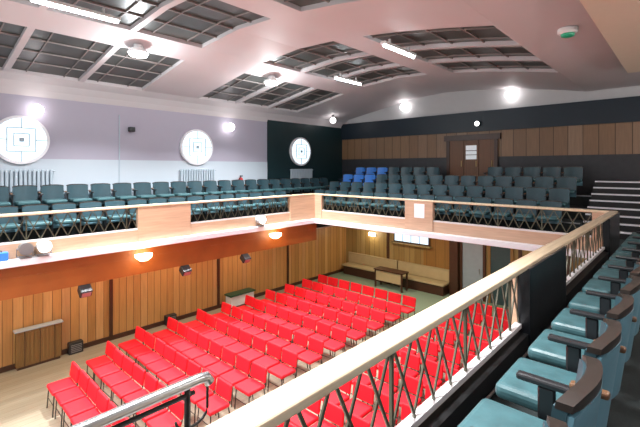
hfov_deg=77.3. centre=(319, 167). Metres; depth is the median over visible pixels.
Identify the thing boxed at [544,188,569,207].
seat
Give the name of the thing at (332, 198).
balcony railing
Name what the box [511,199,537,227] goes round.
seat
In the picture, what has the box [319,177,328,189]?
seat
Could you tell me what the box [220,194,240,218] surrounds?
seat
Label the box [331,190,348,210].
seat
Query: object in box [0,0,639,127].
ceiling
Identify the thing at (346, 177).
seat
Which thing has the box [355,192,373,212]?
seat
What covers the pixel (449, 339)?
chair
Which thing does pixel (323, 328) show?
chair
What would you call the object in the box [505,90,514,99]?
globe light
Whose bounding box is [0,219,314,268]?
trim
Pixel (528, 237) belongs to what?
trim
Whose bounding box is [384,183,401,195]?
seat
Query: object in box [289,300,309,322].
chair
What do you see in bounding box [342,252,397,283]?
bench
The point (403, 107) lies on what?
globe light
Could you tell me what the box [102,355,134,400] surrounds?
chair
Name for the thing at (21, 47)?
ceiling laylight
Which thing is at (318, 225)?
floor
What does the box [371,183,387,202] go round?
seat
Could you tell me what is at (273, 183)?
seat
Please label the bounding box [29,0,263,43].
ceiling laylight
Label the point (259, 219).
lantern
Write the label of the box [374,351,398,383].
chair
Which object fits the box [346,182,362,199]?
seat
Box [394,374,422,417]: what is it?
chair
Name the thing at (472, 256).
door
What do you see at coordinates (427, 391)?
chair
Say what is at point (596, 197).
step
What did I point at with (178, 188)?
seat
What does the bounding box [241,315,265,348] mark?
chair
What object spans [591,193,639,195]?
trim
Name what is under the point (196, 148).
window
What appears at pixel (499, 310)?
chair
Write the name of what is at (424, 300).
floor
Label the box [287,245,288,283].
trim
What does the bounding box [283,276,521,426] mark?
balcony railing
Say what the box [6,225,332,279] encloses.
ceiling
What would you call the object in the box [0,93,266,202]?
wall
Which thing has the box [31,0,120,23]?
strip light
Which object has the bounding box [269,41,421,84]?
ceiling laylight
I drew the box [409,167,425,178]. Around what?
seat
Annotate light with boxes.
[30,104,43,115]
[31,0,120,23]
[226,123,234,130]
[330,115,335,122]
[334,73,361,84]
[369,232,375,236]
[381,39,416,58]
[400,104,407,110]
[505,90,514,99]
[557,26,577,37]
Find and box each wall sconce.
[135,252,152,261]
[269,232,281,238]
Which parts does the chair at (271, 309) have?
seat, backrest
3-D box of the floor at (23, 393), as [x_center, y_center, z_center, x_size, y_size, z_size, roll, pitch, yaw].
[0.458,5.050,7.890,15.250,0.100,18.200,0,0,43]
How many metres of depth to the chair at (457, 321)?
10.95 m
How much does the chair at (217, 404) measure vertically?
0.819 m
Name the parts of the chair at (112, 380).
seat, backrest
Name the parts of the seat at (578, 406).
seat, armrest, backrest, panel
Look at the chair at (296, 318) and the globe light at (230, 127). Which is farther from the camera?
the globe light at (230, 127)
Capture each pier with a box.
[136,204,190,241]
[288,195,314,221]
[315,195,323,218]
[405,201,434,231]
[510,243,548,324]
[518,246,565,345]
[592,212,603,251]
[597,212,606,249]
[602,213,619,257]
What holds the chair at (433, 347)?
on the floor at (23, 393)
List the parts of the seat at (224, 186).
backrest, seat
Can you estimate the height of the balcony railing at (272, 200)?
0.542 m
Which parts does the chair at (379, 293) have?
backrest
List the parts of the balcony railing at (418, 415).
rail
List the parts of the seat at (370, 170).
backrest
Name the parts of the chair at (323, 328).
seat, backrest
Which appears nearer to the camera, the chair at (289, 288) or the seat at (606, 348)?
the seat at (606, 348)
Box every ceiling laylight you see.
[0,21,179,87]
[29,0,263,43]
[203,73,339,109]
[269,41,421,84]
[284,0,329,6]
[370,26,552,69]
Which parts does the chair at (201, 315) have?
seat, backrest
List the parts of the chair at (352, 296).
backrest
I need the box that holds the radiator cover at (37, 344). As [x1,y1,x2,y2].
[13,319,62,370]
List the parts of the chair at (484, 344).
backrest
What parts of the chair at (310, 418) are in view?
seat, backrest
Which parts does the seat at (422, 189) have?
backrest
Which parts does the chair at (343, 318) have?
seat, backrest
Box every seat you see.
[0,186,10,205]
[0,206,20,232]
[9,185,40,208]
[21,204,51,240]
[37,184,67,206]
[51,202,79,236]
[64,184,91,205]
[79,201,106,231]
[88,183,114,203]
[104,200,129,231]
[111,183,136,202]
[127,199,146,228]
[132,182,155,200]
[148,197,166,203]
[151,182,174,199]
[168,196,191,211]
[169,181,191,198]
[186,181,207,195]
[186,195,208,214]
[202,180,222,194]
[204,194,225,220]
[217,180,236,202]
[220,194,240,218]
[231,180,249,203]
[235,193,254,216]
[244,179,262,194]
[249,192,268,215]
[257,179,274,193]
[262,191,280,213]
[268,179,285,191]
[274,191,287,212]
[280,178,296,192]
[290,178,306,194]
[300,178,315,193]
[310,178,324,192]
[315,189,325,199]
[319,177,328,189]
[324,181,339,192]
[324,190,336,204]
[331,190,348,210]
[335,182,350,190]
[338,174,353,183]
[342,191,360,211]
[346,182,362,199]
[349,174,363,185]
[353,167,365,181]
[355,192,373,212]
[358,182,374,201]
[360,174,375,191]
[362,167,376,182]
[368,192,387,213]
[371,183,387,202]
[373,167,387,186]
[373,174,387,185]
[383,193,402,215]
[384,167,399,177]
[384,174,400,186]
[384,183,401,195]
[396,167,412,178]
[397,175,414,187]
[398,183,416,197]
[398,194,418,216]
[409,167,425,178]
[411,175,428,188]
[412,184,431,198]
[420,194,434,199]
[422,167,439,179]
[425,175,443,188]
[428,184,447,199]
[435,195,452,214]
[440,175,459,189]
[444,185,464,200]
[449,196,471,221]
[456,175,475,190]
[457,355,610,426]
[462,185,483,201]
[469,197,491,223]
[471,415,567,426]
[473,176,493,191]
[480,186,502,203]
[483,167,502,180]
[489,198,513,225]
[491,176,512,191]
[495,318,626,426]
[500,186,523,204]
[501,167,521,182]
[510,176,532,192]
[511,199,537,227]
[519,167,540,182]
[521,187,545,205]
[528,293,636,399]
[530,176,553,193]
[535,200,562,229]
[539,167,560,182]
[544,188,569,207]
[551,275,639,361]
[552,177,576,196]
[560,166,582,185]
[568,262,639,335]
[582,258,639,293]
[593,255,638,279]
[602,248,639,270]
[609,241,639,261]
[615,236,639,253]
[621,231,639,247]
[625,236,639,241]
[630,232,639,236]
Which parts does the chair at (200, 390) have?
seat, backrest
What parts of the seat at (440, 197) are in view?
seat, backrest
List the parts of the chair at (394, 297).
backrest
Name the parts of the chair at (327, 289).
backrest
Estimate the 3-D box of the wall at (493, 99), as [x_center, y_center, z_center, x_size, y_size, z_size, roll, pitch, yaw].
[6.693,0.850,14.587,15.200,8.300,0.100,0,0,43]
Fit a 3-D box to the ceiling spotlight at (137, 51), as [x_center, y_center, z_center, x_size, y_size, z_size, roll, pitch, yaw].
[-4.174,-2.683,9.180,0.450,0.280,0.450,0,0,43]
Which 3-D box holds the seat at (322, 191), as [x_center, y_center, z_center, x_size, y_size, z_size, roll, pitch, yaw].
[-0.146,1.276,15.853,0.567,0.847,0.566,0,0,43]
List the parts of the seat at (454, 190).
backrest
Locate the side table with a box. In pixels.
[374,266,408,292]
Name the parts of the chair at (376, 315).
seat, backrest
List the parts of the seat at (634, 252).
seat, armrest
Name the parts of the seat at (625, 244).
seat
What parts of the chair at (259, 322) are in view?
seat, backrest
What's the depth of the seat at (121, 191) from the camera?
11.69 m
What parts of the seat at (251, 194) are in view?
backrest, seat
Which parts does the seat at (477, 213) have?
seat, panel, backrest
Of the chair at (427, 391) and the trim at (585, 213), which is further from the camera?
the trim at (585, 213)
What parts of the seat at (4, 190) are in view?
backrest, seat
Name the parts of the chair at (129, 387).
seat, backrest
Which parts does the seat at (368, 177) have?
backrest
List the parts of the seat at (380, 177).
backrest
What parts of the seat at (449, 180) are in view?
backrest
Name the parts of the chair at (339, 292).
backrest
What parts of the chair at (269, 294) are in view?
seat, backrest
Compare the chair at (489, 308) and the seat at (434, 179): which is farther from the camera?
the seat at (434, 179)
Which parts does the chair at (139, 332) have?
seat, backrest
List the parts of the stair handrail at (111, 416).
post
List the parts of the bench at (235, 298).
seat, panel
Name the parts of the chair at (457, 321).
backrest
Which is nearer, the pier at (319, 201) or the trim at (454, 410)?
the trim at (454, 410)
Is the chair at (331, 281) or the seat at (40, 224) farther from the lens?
the chair at (331, 281)
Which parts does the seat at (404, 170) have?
backrest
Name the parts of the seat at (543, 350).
seat, armrest, backrest, panel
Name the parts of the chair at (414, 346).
seat, backrest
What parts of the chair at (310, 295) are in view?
backrest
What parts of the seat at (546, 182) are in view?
backrest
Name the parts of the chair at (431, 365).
seat, backrest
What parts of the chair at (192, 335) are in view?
seat, backrest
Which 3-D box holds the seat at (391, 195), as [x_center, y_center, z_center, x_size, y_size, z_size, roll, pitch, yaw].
[2.429,1.276,13.469,0.567,0.847,0.566,0,0,43]
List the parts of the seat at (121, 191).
backrest, seat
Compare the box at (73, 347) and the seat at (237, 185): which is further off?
the seat at (237, 185)
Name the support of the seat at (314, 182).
on the floor at (3, 238)
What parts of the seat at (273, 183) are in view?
backrest, seat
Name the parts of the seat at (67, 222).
backrest, panel, seat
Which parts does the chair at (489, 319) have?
backrest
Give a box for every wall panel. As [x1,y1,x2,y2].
[267,120,341,185]
[423,238,448,269]
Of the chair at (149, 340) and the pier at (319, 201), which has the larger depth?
the pier at (319, 201)
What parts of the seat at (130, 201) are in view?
backrest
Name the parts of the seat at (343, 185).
backrest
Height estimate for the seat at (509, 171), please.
0.847 m
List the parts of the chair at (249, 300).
seat, backrest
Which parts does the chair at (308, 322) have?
seat, backrest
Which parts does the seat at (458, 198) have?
seat, panel, backrest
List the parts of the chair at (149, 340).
seat, backrest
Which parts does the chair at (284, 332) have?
seat, backrest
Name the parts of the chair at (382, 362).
seat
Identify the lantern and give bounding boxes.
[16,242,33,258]
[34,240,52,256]
[256,216,265,226]
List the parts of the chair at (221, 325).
seat, backrest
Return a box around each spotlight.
[77,284,92,297]
[127,44,148,57]
[179,265,191,275]
[240,253,250,262]
[264,76,278,85]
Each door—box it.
[444,133,500,185]
[460,242,485,301]
[488,246,513,306]
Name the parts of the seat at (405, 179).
backrest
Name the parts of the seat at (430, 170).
backrest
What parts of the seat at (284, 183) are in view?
backrest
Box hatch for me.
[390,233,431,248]
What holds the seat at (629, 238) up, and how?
on the floor at (624, 411)
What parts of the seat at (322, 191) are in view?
backrest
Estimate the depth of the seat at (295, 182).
16.82 m
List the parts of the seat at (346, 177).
backrest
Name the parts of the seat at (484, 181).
backrest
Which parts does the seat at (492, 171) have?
backrest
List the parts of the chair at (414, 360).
seat, backrest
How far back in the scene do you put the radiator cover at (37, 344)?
10.15 m
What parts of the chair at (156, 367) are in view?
seat, backrest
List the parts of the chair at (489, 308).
backrest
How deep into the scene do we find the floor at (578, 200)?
11.70 m
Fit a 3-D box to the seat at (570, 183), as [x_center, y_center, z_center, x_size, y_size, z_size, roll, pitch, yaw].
[7.086,0.676,11.610,0.567,0.847,0.566,0,0,43]
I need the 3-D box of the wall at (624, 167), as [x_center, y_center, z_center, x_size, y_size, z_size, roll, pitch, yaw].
[6.664,0.640,14.518,15.150,2.120,0.040,0,0,43]
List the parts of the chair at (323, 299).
backrest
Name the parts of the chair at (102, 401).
seat, backrest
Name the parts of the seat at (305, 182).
backrest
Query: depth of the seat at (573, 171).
12.35 m
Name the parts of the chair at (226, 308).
seat, backrest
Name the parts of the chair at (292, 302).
seat, backrest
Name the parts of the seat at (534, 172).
backrest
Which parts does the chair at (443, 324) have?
backrest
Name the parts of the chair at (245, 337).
seat, backrest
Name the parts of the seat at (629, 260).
seat, armrest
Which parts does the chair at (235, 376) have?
seat, backrest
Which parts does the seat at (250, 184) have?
backrest, seat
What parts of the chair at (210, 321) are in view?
seat, backrest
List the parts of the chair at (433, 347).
seat, backrest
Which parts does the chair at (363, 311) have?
seat, backrest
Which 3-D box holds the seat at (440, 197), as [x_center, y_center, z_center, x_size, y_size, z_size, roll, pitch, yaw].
[3.717,1.276,12.276,0.567,0.847,0.566,0,0,43]
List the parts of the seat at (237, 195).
backrest, seat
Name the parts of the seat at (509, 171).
backrest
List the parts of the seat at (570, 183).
backrest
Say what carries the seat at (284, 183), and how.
on the floor at (3, 238)
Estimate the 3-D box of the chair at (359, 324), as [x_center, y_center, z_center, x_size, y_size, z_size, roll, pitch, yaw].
[0.958,4.592,10.917,0.490,0.819,0.514,0,0,44]
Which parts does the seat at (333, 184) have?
backrest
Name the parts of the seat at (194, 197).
backrest, seat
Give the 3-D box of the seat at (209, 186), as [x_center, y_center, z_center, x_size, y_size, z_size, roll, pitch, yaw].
[-3.707,0.857,13.752,0.566,0.847,0.567,0,0,43]
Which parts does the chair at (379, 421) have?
seat, backrest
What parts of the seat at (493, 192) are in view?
backrest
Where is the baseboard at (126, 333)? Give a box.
[0,269,342,372]
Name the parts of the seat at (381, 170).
backrest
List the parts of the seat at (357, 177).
backrest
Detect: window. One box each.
[0,115,49,163]
[179,129,212,164]
[289,137,310,165]
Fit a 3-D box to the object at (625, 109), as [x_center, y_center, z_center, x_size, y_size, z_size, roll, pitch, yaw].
[6.636,-1.755,14.489,15.150,0.750,0.120,0,0,43]
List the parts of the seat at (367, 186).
backrest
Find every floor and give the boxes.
[0,199,287,242]
[0,286,476,426]
[18,188,339,218]
[295,271,507,340]
[317,224,330,227]
[324,204,583,232]
[336,196,586,219]
[375,187,590,205]
[490,325,639,426]
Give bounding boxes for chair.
[46,361,80,417]
[54,370,89,426]
[62,379,99,426]
[70,390,109,424]
[86,341,115,380]
[93,348,123,389]
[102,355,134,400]
[106,401,119,426]
[111,363,145,405]
[118,326,145,355]
[120,417,134,426]
[123,372,157,423]
[127,332,155,362]
[135,382,169,426]
[137,338,165,375]
[146,344,176,378]
[146,395,183,426]
[152,317,177,355]
[157,352,187,387]
[162,322,187,362]
[168,360,201,394]
[171,327,198,370]
[182,333,209,371]
[182,368,216,422]
[183,309,206,337]
[192,313,216,348]
[193,340,222,385]
[197,377,232,426]
[202,318,227,354]
[206,346,235,376]
[209,302,231,330]
[214,323,239,361]
[219,306,241,333]
[219,354,250,406]
[225,329,252,368]
[230,310,253,341]
[234,295,254,320]
[234,361,267,408]
[239,335,266,376]
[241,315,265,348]
[244,299,264,325]
[253,341,281,389]
[254,320,278,348]
[255,302,276,331]
[258,289,275,313]
[266,325,292,359]
[267,307,289,335]
[267,348,297,391]
[272,292,286,308]
[277,296,297,324]
[281,330,307,374]
[282,284,294,308]
[283,311,302,330]
[286,287,305,312]
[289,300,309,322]
[290,399,320,426]
[292,316,316,347]
[294,279,311,295]
[296,336,323,375]
[297,290,316,315]
[301,303,323,330]
[305,281,322,301]
[306,321,330,361]
[309,293,328,319]
[310,400,343,426]
[315,308,336,336]
[316,284,333,307]
[318,274,327,291]
[320,380,351,425]
[321,297,341,324]
[321,326,346,358]
[322,277,337,303]
[329,287,345,311]
[331,312,351,349]
[334,279,349,297]
[334,301,355,325]
[339,291,358,312]
[339,380,373,426]
[343,317,366,349]
[346,282,361,301]
[346,364,376,401]
[346,411,370,426]
[348,305,369,334]
[352,294,371,319]
[355,285,373,307]
[362,309,384,340]
[363,392,398,426]
[367,364,398,413]
[368,288,387,312]
[370,298,386,330]
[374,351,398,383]
[380,302,400,327]
[381,292,400,317]
[394,350,419,390]
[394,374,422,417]
[395,295,415,323]
[395,402,410,426]
[399,340,416,367]
[411,338,438,372]
[413,359,443,398]
[417,328,434,356]
[417,383,438,407]
[426,319,449,344]
[429,328,453,359]
[433,345,460,381]
[441,312,460,341]
[441,366,459,386]
[445,319,468,344]
[450,334,475,367]
[459,303,474,321]
[460,354,475,369]
[467,311,480,330]
[470,324,488,350]
[476,303,491,324]
[476,341,488,355]
[478,315,500,339]
[490,307,506,328]
[491,329,502,342]
[503,320,507,330]
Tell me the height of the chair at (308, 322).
0.819 m
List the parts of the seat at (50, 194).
backrest, seat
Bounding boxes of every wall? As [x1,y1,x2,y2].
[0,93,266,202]
[0,226,345,367]
[342,154,639,192]
[345,86,639,276]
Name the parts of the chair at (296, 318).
seat, backrest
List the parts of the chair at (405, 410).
backrest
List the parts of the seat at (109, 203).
backrest, panel, seat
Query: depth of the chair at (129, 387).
8.24 m
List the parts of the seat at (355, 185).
backrest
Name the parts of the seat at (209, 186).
backrest, seat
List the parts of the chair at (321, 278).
backrest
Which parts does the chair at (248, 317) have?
seat, backrest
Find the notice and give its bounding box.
[414,204,423,217]
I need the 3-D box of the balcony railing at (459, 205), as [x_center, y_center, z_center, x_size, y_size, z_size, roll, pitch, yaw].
[4.528,1.229,9.893,3.718,0.542,0.060,0,0,43]
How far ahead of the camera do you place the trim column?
15.60 m
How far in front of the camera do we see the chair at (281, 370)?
8.98 m
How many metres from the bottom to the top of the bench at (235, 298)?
0.480 m
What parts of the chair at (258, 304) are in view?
seat, backrest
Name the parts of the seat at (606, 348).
seat, armrest, backrest, panel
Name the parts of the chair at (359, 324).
seat, backrest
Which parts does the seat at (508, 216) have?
seat, panel, backrest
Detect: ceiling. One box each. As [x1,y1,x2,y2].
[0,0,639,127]
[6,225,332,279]
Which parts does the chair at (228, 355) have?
seat, backrest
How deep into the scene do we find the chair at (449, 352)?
9.23 m
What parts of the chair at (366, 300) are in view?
backrest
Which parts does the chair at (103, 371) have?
seat, backrest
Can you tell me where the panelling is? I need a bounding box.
[342,121,639,158]
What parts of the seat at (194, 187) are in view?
backrest, seat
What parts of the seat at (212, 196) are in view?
backrest, seat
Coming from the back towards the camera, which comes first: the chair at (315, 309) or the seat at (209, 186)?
the seat at (209, 186)
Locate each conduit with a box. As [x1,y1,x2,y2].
[119,115,119,182]
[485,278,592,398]
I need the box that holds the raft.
[580,0,639,72]
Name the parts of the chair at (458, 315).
backrest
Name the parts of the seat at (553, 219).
seat, backrest, panel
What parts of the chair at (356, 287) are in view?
backrest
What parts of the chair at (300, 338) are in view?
seat, backrest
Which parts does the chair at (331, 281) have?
backrest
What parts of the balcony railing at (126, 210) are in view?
rail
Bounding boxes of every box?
[67,339,82,354]
[164,313,176,325]
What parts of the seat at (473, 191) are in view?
backrest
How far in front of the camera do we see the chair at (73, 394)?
7.96 m
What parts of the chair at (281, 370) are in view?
seat, backrest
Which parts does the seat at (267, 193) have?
backrest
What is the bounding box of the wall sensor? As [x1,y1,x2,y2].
[128,127,134,131]
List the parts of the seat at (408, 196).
backrest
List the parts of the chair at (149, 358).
seat, backrest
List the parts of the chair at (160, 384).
seat, backrest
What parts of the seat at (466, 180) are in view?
backrest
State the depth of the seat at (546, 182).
12.12 m
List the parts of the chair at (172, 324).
seat, backrest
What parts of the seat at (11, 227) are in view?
backrest, panel, seat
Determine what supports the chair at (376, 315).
on the floor at (23, 393)
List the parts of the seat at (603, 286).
seat, armrest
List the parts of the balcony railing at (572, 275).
rail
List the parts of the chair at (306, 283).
backrest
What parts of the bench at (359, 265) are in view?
seat, backrest, rail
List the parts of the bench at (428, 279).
rail, backrest, seat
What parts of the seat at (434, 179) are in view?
backrest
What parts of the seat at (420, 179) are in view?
backrest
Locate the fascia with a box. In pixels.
[0,223,316,300]
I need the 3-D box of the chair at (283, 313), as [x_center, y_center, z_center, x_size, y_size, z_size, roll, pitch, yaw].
[-1.234,4.592,11.758,0.490,0.819,0.514,0,0,44]
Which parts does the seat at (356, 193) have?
seat, backrest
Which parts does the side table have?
panel, leg, leg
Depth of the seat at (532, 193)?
11.46 m
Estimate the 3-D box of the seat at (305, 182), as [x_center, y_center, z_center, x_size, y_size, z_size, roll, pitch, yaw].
[-0.527,0.857,17.185,0.566,0.847,0.567,0,0,43]
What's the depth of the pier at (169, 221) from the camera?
10.11 m
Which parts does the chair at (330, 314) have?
seat, backrest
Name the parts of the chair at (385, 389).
seat, backrest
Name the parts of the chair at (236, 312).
seat, backrest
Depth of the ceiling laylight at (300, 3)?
7.11 m
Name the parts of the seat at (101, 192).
backrest, seat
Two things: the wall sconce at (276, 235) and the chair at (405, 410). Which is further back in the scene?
the wall sconce at (276, 235)
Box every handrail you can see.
[0,193,313,216]
[70,371,213,426]
[205,211,617,426]
[314,193,608,212]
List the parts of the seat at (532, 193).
backrest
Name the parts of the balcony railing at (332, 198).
rail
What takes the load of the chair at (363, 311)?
on the floor at (23, 393)
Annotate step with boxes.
[583,220,639,231]
[584,231,631,239]
[585,213,639,223]
[587,206,639,215]
[589,199,639,208]
[591,193,639,200]
[593,187,639,194]
[595,180,639,187]
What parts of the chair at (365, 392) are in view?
seat, backrest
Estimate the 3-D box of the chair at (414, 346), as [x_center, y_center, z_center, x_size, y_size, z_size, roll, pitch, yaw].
[2.084,4.592,9.873,0.490,0.819,0.514,0,0,44]
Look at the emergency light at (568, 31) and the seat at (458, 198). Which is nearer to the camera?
the emergency light at (568, 31)
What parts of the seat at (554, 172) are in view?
backrest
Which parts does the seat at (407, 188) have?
backrest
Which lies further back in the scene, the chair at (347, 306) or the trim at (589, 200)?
the chair at (347, 306)
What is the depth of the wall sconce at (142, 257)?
9.55 m
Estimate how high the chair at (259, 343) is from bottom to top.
0.819 m
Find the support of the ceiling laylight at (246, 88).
hanging from the ceiling at (585, 61)
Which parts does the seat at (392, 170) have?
backrest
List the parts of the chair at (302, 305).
seat, backrest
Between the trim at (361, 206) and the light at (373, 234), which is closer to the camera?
the trim at (361, 206)
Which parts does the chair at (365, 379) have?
seat, backrest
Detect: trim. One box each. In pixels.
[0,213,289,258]
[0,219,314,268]
[109,279,112,335]
[217,259,219,304]
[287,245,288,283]
[315,219,592,257]
[322,211,591,250]
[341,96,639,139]
[361,206,579,223]
[387,233,388,258]
[418,251,608,426]
[518,250,521,258]
[566,256,569,276]
[583,221,639,226]
[585,213,639,218]
[587,206,639,210]
[589,200,639,202]
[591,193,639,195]
[593,187,639,189]
[595,181,639,182]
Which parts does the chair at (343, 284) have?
backrest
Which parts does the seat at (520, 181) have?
backrest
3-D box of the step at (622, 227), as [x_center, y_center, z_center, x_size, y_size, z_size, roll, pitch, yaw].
[8.890,1.452,10.432,2.930,0.165,3.010,0,0,43]
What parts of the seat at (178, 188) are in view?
backrest, seat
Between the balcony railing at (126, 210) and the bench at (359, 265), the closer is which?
the balcony railing at (126, 210)
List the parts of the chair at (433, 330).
seat, backrest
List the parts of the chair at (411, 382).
seat, backrest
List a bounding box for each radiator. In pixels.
[0,169,54,198]
[179,169,215,190]
[290,169,312,186]
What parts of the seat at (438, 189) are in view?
backrest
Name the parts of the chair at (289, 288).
backrest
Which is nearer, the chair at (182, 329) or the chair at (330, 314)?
the chair at (182, 329)
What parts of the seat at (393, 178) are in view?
backrest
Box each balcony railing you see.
[0,208,137,244]
[191,197,289,223]
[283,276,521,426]
[322,195,404,218]
[433,202,591,236]
[566,223,604,285]
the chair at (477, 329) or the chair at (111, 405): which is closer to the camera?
the chair at (111, 405)
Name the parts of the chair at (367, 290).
backrest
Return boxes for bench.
[224,287,254,308]
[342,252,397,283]
[393,261,448,295]
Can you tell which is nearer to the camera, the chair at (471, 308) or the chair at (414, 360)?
the chair at (414, 360)
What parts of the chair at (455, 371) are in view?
backrest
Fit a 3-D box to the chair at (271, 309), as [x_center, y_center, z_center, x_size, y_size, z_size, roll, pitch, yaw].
[-1.634,4.592,12.128,0.490,0.819,0.514,0,0,44]
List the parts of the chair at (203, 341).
seat, backrest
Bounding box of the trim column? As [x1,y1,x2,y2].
[449,241,459,294]
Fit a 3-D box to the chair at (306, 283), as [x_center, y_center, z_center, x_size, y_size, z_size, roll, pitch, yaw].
[-0.628,4.592,14.820,0.490,0.819,0.514,0,0,42]
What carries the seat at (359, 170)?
on the floor at (578, 200)
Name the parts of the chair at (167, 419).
seat, backrest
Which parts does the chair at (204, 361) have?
seat, backrest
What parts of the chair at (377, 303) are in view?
backrest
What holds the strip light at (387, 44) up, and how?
hanging from the ceiling laylight at (477, 47)
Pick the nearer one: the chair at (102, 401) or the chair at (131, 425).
the chair at (131, 425)
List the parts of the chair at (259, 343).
seat, backrest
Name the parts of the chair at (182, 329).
seat, backrest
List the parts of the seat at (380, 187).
backrest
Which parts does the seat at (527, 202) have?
seat, panel, backrest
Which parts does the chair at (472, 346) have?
backrest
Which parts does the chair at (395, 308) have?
seat, backrest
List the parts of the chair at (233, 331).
seat, backrest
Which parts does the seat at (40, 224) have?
backrest, panel, seat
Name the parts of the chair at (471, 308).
backrest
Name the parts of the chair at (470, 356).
backrest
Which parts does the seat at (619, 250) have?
seat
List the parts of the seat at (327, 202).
backrest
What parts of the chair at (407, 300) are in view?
seat, backrest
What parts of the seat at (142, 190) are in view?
backrest, seat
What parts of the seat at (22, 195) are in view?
backrest, seat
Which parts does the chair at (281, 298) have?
seat, backrest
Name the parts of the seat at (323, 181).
backrest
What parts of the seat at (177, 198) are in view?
backrest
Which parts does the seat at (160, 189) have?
backrest, seat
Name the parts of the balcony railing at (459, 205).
rail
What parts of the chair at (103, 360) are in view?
seat, backrest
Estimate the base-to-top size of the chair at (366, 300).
0.819 m
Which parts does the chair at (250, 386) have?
seat, backrest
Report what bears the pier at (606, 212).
on the trim
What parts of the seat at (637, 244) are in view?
seat, armrest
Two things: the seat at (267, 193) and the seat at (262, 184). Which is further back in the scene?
the seat at (262, 184)
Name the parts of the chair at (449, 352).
seat, backrest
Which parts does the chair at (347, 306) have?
seat, backrest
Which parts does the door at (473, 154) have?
pane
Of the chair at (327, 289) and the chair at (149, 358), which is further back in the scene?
the chair at (327, 289)
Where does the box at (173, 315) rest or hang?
on the floor at (23, 393)
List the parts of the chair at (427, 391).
backrest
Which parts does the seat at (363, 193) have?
seat, backrest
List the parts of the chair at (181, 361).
seat, backrest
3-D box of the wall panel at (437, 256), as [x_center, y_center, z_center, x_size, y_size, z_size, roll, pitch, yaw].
[4.768,3.475,16.261,1.200,2.650,0.060,0,0,43]
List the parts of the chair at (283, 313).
seat, backrest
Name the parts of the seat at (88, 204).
backrest, panel, seat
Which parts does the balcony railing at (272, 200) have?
rail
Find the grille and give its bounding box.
[71,343,81,352]
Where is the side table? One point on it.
(391, 275)
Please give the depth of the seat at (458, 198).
11.97 m
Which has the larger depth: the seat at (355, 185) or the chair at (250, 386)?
the seat at (355, 185)
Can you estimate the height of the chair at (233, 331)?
0.819 m
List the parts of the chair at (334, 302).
seat, backrest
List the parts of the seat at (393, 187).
backrest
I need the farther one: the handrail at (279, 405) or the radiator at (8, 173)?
the radiator at (8, 173)
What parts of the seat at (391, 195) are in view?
seat, backrest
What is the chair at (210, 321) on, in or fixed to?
on the floor at (23, 393)
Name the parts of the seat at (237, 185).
backrest, seat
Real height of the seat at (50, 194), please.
0.847 m
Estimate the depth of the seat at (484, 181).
13.33 m
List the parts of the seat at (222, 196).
backrest, seat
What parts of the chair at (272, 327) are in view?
seat, backrest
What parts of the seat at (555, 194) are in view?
backrest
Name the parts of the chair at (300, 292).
backrest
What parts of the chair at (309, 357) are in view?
seat, backrest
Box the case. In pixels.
[0,251,7,261]
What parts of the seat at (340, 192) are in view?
backrest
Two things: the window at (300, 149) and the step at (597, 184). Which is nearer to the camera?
the step at (597, 184)
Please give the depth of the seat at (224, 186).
14.25 m
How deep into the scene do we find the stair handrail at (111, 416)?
1.49 m
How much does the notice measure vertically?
0.400 m
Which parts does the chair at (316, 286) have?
backrest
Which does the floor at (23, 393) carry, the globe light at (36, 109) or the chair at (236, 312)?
the chair at (236, 312)
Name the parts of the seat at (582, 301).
seat, armrest, panel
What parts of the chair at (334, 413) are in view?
seat, backrest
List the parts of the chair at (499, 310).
backrest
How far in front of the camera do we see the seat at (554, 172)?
12.77 m
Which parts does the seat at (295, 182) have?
backrest, seat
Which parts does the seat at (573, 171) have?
backrest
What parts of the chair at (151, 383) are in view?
seat, backrest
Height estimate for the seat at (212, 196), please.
0.847 m
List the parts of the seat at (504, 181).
backrest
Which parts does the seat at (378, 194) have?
seat, backrest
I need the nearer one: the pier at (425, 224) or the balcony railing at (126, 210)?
the balcony railing at (126, 210)
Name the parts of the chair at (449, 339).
seat, backrest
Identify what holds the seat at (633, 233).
on the floor at (624, 411)
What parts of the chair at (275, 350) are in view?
seat, backrest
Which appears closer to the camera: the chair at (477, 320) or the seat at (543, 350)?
the seat at (543, 350)
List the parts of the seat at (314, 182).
backrest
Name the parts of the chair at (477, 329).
backrest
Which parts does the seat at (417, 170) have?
backrest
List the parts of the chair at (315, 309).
seat, backrest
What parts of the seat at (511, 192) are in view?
backrest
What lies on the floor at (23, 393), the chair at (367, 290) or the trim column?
the chair at (367, 290)
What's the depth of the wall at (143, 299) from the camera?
12.68 m
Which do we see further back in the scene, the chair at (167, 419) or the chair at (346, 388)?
the chair at (346, 388)
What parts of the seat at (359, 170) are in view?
backrest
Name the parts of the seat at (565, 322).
seat, armrest, backrest, panel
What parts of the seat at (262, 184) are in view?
backrest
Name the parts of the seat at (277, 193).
backrest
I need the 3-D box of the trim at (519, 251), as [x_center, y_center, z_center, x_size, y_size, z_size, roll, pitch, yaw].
[7.075,3.475,14.131,0.120,2.650,0.050,0,0,43]
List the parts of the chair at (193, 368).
seat, backrest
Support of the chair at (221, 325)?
on the floor at (23, 393)
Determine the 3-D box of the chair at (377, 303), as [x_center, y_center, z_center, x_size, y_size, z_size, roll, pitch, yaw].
[1.757,4.592,12.583,0.490,0.819,0.514,0,0,43]
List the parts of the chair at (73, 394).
seat, backrest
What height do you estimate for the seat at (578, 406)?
0.847 m
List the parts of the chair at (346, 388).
seat, backrest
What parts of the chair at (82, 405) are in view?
seat, backrest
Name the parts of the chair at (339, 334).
seat, backrest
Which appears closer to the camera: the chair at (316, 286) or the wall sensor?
the wall sensor
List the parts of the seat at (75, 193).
backrest, seat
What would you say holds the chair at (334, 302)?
on the floor at (23, 393)
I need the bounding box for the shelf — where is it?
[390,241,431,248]
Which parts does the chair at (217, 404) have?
seat, backrest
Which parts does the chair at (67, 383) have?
leg, seat, backrest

